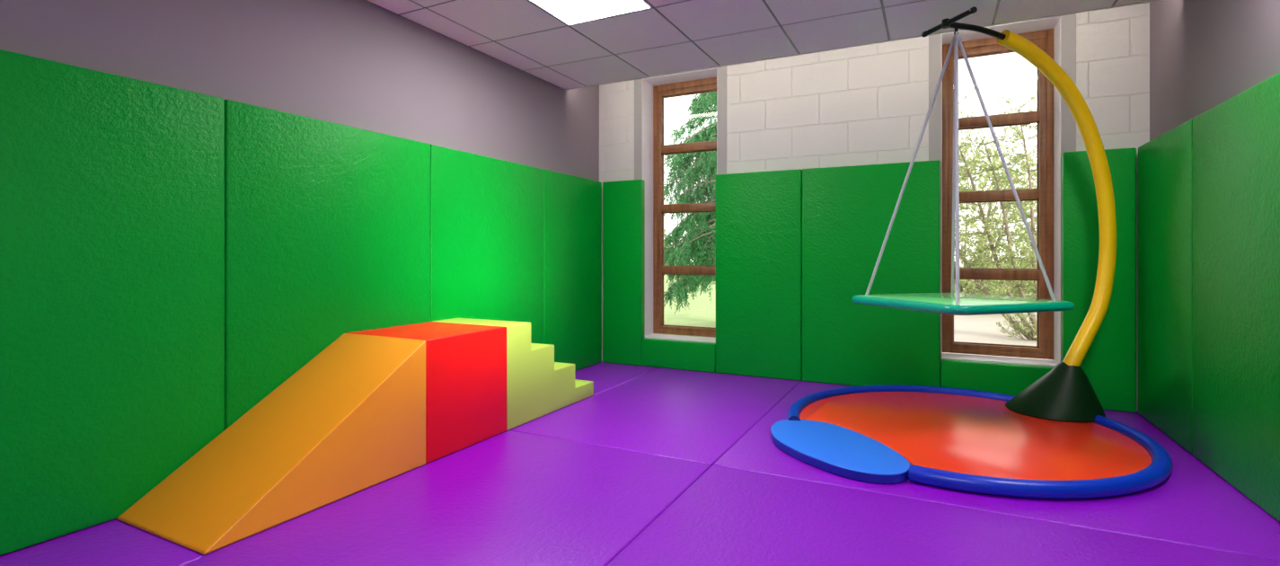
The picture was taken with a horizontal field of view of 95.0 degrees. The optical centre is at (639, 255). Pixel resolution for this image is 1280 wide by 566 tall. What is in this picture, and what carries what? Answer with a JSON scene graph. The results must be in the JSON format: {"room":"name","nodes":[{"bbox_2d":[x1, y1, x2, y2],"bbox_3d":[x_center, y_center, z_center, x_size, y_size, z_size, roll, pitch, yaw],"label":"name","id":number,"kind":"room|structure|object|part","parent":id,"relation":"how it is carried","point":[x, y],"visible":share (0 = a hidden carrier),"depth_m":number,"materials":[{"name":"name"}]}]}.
{"room":"soft play room","nodes":[
{"label":"soft play room","id":0,"kind":"room"},
{"bbox_2d":[0,0,599,181],"bbox_3d":[-2.273,-0.534,2.143,0.200,3.200,8.594,0,0,27],"label":"wall","id":1,"kind":"structure","parent":0,"point":[359,64],"depth_m":3.15,"materials":[{"name":"grey paint"}]},
{"bbox_2d":[0,49,224,556],"bbox_3d":[-2.141,0.160,2.086,0.084,1.710,1.188,0,0,27],"label":"pad","id":2,"kind":"object","parent":1,"relation":"attached to","point":[112,186],"visible":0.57,"depth_m":2.20,"materials":[{"name":"green leather"}]},
{"bbox_2d":[224,99,430,430],"bbox_3d":[-1.609,0.160,3.149,0.084,1.710,1.184,0,0,27],"label":"pad","id":3,"kind":"object","parent":1,"relation":"attached to","point":[327,225],"visible":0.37,"depth_m":2.94,"materials":[{"name":"green leather"}]},
{"bbox_2d":[430,144,543,344],"bbox_3d":[-1.076,0.160,4.212,0.084,1.710,1.188,0,0,27],"label":"pad","id":4,"kind":"object","parent":1,"relation":"attached to","point":[487,213],"visible":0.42,"depth_m":4.10,"materials":[{"name":"green leather"}]},
{"bbox_2d":[543,169,601,370],"bbox_3d":[-0.603,0.160,5.156,0.084,1.710,0.917,0,0,27],"label":"pad","id":5,"kind":"object","parent":1,"relation":"attached to","point":[572,205],"visible":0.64,"depth_m":5.10,"materials":[{"name":"green leather"}]},
{"bbox_2d":[398,0,1118,86],"bbox_3d":[-0.486,-1.468,0.857,4.146,0.026,7.497,0,0,27],"label":"trim","id":6,"kind":"structure","parent":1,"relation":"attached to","point":[647,1],"depth_m":3.71,"materials":[{"name":"grey metal"}]},
{"bbox_2d":[367,0,1151,88],"bbox_3d":[-0.486,-1.460,0.857,4.131,0.020,7.482,0,0,27],"label":"ceiling","id":7,"kind":"structure","parent":0,"point":[495,20],"depth_m":3.76,"materials":[{"name":"tile"}]},
{"bbox_2d":[528,0,653,25],"bbox_3d":[-0.320,-1.475,3.305,0.588,0.051,0.588,0,0,27],"label":"ceiling light","id":8,"kind":"object","parent":7,"relation":"attached to","point":[569,12],"visible":0.93,"depth_m":3.45,"materials":[{"name":"white plastic"}]},
{"bbox_2d":[599,2,1149,411],"bbox_3d":[1.527,-0.534,4.875,4.146,3.200,0.318,0,0,27],"label":"wall","id":9,"kind":"structure","parent":0,"point":[866,104],"depth_m":4.60,"materials":[{"name":"grey brick"}]},
{"bbox_2d":[602,179,644,365],"bbox_3d":[-0.155,0.160,5.490,0.410,1.710,0.079,0,0,27],"label":"pad","id":10,"kind":"object","parent":9,"relation":"attached to","point":[623,201],"visible":0.89,"depth_m":5.45,"materials":[{"name":"green leather"}]},
{"bbox_2d":[642,337,715,372],"bbox_3d":[0.347,0.890,5.238,0.706,0.249,0.079,0,0,27],"label":"pad","id":11,"kind":"object","parent":9,"relation":"attached to","point":[683,355],"visible":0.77,"depth_m":5.19,"materials":[{"name":"green leather"}]},
{"bbox_2d":[642,67,717,343],"bbox_3d":[0.401,-0.434,5.390,0.738,2.426,0.244,0,0,27],"label":"trim","id":12,"kind":"structure","parent":9,"relation":"attached to","point":[648,83],"depth_m":5.52,"materials":[{"name":"white paint"}]},
{"bbox_2d":[634,66,726,179],"bbox_3d":[0.349,-0.565,5.286,0.905,3.120,0.004,0,0,27],"label":"trim","id":13,"kind":"structure","parent":9,"relation":"attached to","point":[721,71],"depth_m":5.12,"materials":[{"name":"grey paint"}]},
{"bbox_2d":[653,77,716,337],"bbox_3d":[0.472,-0.442,5.532,0.737,2.390,0.075,0,0,27],"label":"window","id":14,"kind":"structure","parent":9,"relation":"in","point":[661,92],"depth_m":5.62,"materials":[{"name":"brown wood"}]},
{"bbox_2d":[715,168,802,380],"bbox_3d":[0.990,0.160,4.916,0.724,1.710,0.079,0,0,27],"label":"pad","id":15,"kind":"object","parent":9,"relation":"attached to","point":[759,214],"visible":0.87,"depth_m":4.87,"materials":[{"name":"green leather"}]},
{"bbox_2d":[564,0,1162,90],"bbox_3d":[1.195,-1.472,4.212,4.146,0.047,0.016,0,0,27],"label":"trim","id":16,"kind":"structure","parent":9,"relation":"attached to","point":[1114,6],"depth_m":3.99,"materials":[{"name":"silver metal"}]},
{"bbox_2d":[802,159,940,386],"bbox_3d":[1.762,0.160,4.529,0.994,1.710,0.079,0,0,27],"label":"pad","id":17,"kind":"object","parent":9,"relation":"attached to","point":[847,211],"visible":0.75,"depth_m":4.49,"materials":[{"name":"green leather"}]},
{"bbox_2d":[940,359,1054,396],"bbox_3d":[2.535,0.890,4.141,0.728,0.249,0.079,0,0,27],"label":"pad","id":18,"kind":"object","parent":9,"relation":"attached to","point":[1011,379],"visible":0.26,"depth_m":4.13,"materials":[{"name":"green leather"}]},
{"bbox_2d":[942,28,1053,359],"bbox_3d":[2.682,-0.442,4.425,0.728,2.390,0.075,0,0,27],"label":"window","id":19,"kind":"structure","parent":9,"relation":"in","point":[1043,117],"depth_m":4.37,"materials":[{"name":"brown wood"}]},
{"bbox_2d":[941,16,1060,366],"bbox_3d":[2.610,-0.434,4.282,0.729,2.426,0.244,0,0,27],"label":"trim","id":20,"kind":"structure","parent":9,"relation":"attached to","point":[1051,22],"depth_m":4.18,"materials":[{"name":"white paint"}]},
{"bbox_2d":[928,13,1076,361],"bbox_3d":[2.558,-0.565,4.179,0.896,3.120,0.004,0,0,27],"label":"trim","id":21,"kind":"structure","parent":9,"relation":"attached to","point":[1068,22],"depth_m":4.01,"materials":[{"name":"grey paint"}]},
{"bbox_2d":[1061,147,1136,412],"bbox_3d":[3.038,0.160,3.890,0.386,1.710,0.079,0,0,27],"label":"pad","id":22,"kind":"object","parent":9,"relation":"attached to","point":[1109,363],"visible":0.74,"depth_m":3.85,"materials":[{"name":"green leather"}]},
{"bbox_2d":[1149,0,1279,141],"bbox_3d":[1.612,-0.534,0.195,0.200,3.200,8.594,0,0,27],"label":"wall","id":23,"kind":"structure","parent":0,"point":[1204,54],"depth_m":3.04,"materials":[{"name":"grey paint"}]},
{"bbox_2d":[1138,118,1192,454],"bbox_3d":[3.032,0.160,3.348,0.084,1.710,0.892,0,0,27],"label":"pad","id":24,"kind":"object","parent":23,"relation":"attached to","point":[1165,162],"visible":0.71,"depth_m":3.27,"materials":[{"name":"green leather"}]},
{"bbox_2d":[1192,72,1279,521],"bbox_3d":[2.564,0.160,2.414,0.084,1.710,1.191,0,0,27],"label":"pad","id":25,"kind":"object","parent":23,"relation":"attached to","point":[1236,142],"visible":1,"depth_m":2.50,"materials":[{"name":"green leather"}]},
{"bbox_3d":[-0.400,1.138,1.031,4.546,0.155,8.285,0,0,27],"label":"floor","id":26,"kind":"structure","parent":0,"visible":0},
{"bbox_2d":[0,430,507,565],"bbox_3d":[-1.807,1.038,2.083,0.680,0.044,3.303,0,0,27],"label":"floor mat","id":27,"kind":"object","parent":26,"relation":"on","point":[116,542],"visible":0.27,"depth_m":2.01,"materials":[{"name":"purple leather"}]},
{"bbox_2d":[117,333,425,554],"bbox_3d":[-1.523,0.714,2.550,0.601,0.603,0.971,0,0,27],"label":"ramp","id":28,"kind":"object","parent":27,"relation":"on","point":[350,420],"visible":1,"depth_m":2.47,"materials":[{"name":"orange leather"}]},
{"bbox_2d":[346,321,506,463],"bbox_3d":[-1.170,0.714,3.255,0.601,0.603,0.599,0,0,27],"label":"cube","id":29,"kind":"object","parent":27,"relation":"on","point":[466,364],"visible":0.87,"depth_m":3.10,"materials":[{"name":"red leather"}]},
{"bbox_2d":[182,430,711,565],"bbox_3d":[-0.945,1.038,1.652,1.241,0.044,3.303,0,0,27],"label":"floor mat","id":30,"kind":"object","parent":26,"relation":"on","point":[509,498],"visible":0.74,"depth_m":2.31,"materials":[{"name":"purple leather"}]},
{"bbox_2d":[507,361,661,431],"bbox_3d":[-0.578,1.038,4.534,0.680,0.044,2.173,0,0,27],"label":"floor mat","id":31,"kind":"object","parent":26,"relation":"on","point":[604,376],"visible":0.25,"depth_m":5.01,"materials":[{"name":"purple leather"}]},
{"bbox_2d":[432,317,593,430],"bbox_3d":[-0.819,0.713,3.957,0.601,0.605,0.963,0,0,27],"label":"steps","id":32,"kind":"structure","parent":31,"relation":"on","point":[537,385],"depth_m":3.61,"materials":[{"name":"leather"}]},
{"bbox_2d":[511,367,801,466],"bbox_3d":[0.283,1.038,4.102,1.241,0.044,2.173,0,0,27],"label":"floor mat","id":33,"kind":"object","parent":26,"relation":"on","point":[688,415],"visible":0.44,"depth_m":3.76,"materials":[{"name":"purple leather"}]},
{"bbox_2d":[607,465,1279,565],"bbox_3d":[0.601,1.038,0.877,2.212,0.044,3.303,0,0,27],"label":"floor mat","id":34,"kind":"object","parent":26,"relation":"on","point":[728,516],"visible":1,"depth_m":2.13,"materials":[{"name":"purple leather"}]},
{"bbox_2d":[713,380,1279,560],"bbox_3d":[1.829,1.038,3.327,2.212,0.044,2.173,0,0,27],"label":"floor mat","id":35,"kind":"object","parent":26,"relation":"on","point":[1194,506],"visible":0.34,"depth_m":2.43,"materials":[{"name":"purple leather"}]},
{"bbox_2d":[770,419,910,484],"bbox_3d":[0.996,0.992,3.027,0.494,0.046,0.903,0,0,-18],"label":"step pad","id":36,"kind":"object","parent":35,"relation":"on","point":[838,450],"visible":0.96,"depth_m":2.91,"materials":[{"name":"blue plastic"}]},
{"bbox_2d":[799,391,1151,480],"bbox_3d":[1.798,0.997,3.350,1.703,0.036,1.762,0,0,27],"label":"mat","id":37,"kind":"object","parent":35,"relation":"on","point":[963,434],"visible":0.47,"depth_m":3.19,"materials":[{"name":"red plastic"}]},
{"bbox_2d":[786,6,1172,499],"bbox_3d":[1.798,-0.162,3.349,1.849,2.353,1.909,0,0,27],"label":"stand","id":38,"kind":"object","parent":35,"relation":"on","point":[1065,392],"visible":0.91,"depth_m":3.50,"materials":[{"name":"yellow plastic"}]},
{"bbox_2d":[851,31,1074,315],"bbox_3d":[1.798,-0.492,3.349,0.843,1.570,0.843,0,0,-18],"label":"swing","id":39,"kind":"object","parent":38,"relation":"hanging from","point":[956,304],"visible":1,"depth_m":3.23,"materials":[{"name":"green plastic"}]},
{"label":"outside","id":40,"kind":"structure","parent":0,"visible":0},
{"bbox_2d":[656,262,715,337],"bbox_3d":[-10.396,1.166,58.487,69.000,0.100,84.740,0,0,27],"label":"ground","id":41,"kind":"structure","parent":40,"point":[701,313],"depth_m":11.68,"materials":[{"name":"green plant"}]},
{"bbox_2d":[663,228,674,265],"bbox_3d":[-0.513,-0.513,40.422,5.084,4.016,5.725,0,0,-30],"label":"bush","id":42,"kind":"object","parent":41,"relation":"on","point":[665,231],"visible":0.02,"depth_m":39.60,"materials":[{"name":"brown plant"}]},
{"bbox_2d":[663,91,716,322],"bbox_3d":[1.077,-1.633,9.062,1.753,5.503,2.846,0,0,6],"label":"conifer tree","id":43,"kind":"object","parent":41,"relation":"on","point":[698,244],"visible":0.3,"depth_m":8.42,"materials":[{"name":"green plant"}]},
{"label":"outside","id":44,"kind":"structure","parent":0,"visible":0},
{"bbox_2d":[942,263,1052,360],"bbox_3d":[47.714,1.166,29.364,61.000,0.100,84.740,0,0,27],"label":"ground","id":45,"kind":"structure","parent":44,"point":[978,328],"depth_m":8.63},
{"bbox_2d":[953,86,1036,340],"bbox_3d":[4.883,-0.584,7.832,3.009,3.449,1.483,0,0,27],"label":"tree","id":46,"kind":"object","parent":45,"relation":"on","point":[1029,333],"visible":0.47,"depth_m":7.78,"materials":[{"name":"green plant"}]},
{"bbox_2d":[953,134,1036,314],"bbox_3d":[6.397,-0.508,11.392,3.604,3.714,2.188,0,0,27],"label":"bush","id":47,"kind":"object","parent":45,"relation":"on","point":[1025,207],"visible":0.12,"depth_m":10.90,"materials":[{"name":"green plant"}]},
{"bbox_3d":[6.358,-0.281,11.369,1.688,2.814,1.045,0,0,27],"label":"stem","id":48,"kind":"part","parent":47,"relation":"part of","materials":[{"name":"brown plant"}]},
{"bbox_2d":[961,253,1034,298],"bbox_3d":[8.903,0.602,14.514,2.053,1.350,1.897,0,0,-9],"label":"bush","id":49,"kind":"object","parent":45,"relation":"on","point":[980,292],"visible":0.08,"depth_m":14.08,"materials":[{"name":"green plant"}]}
]}

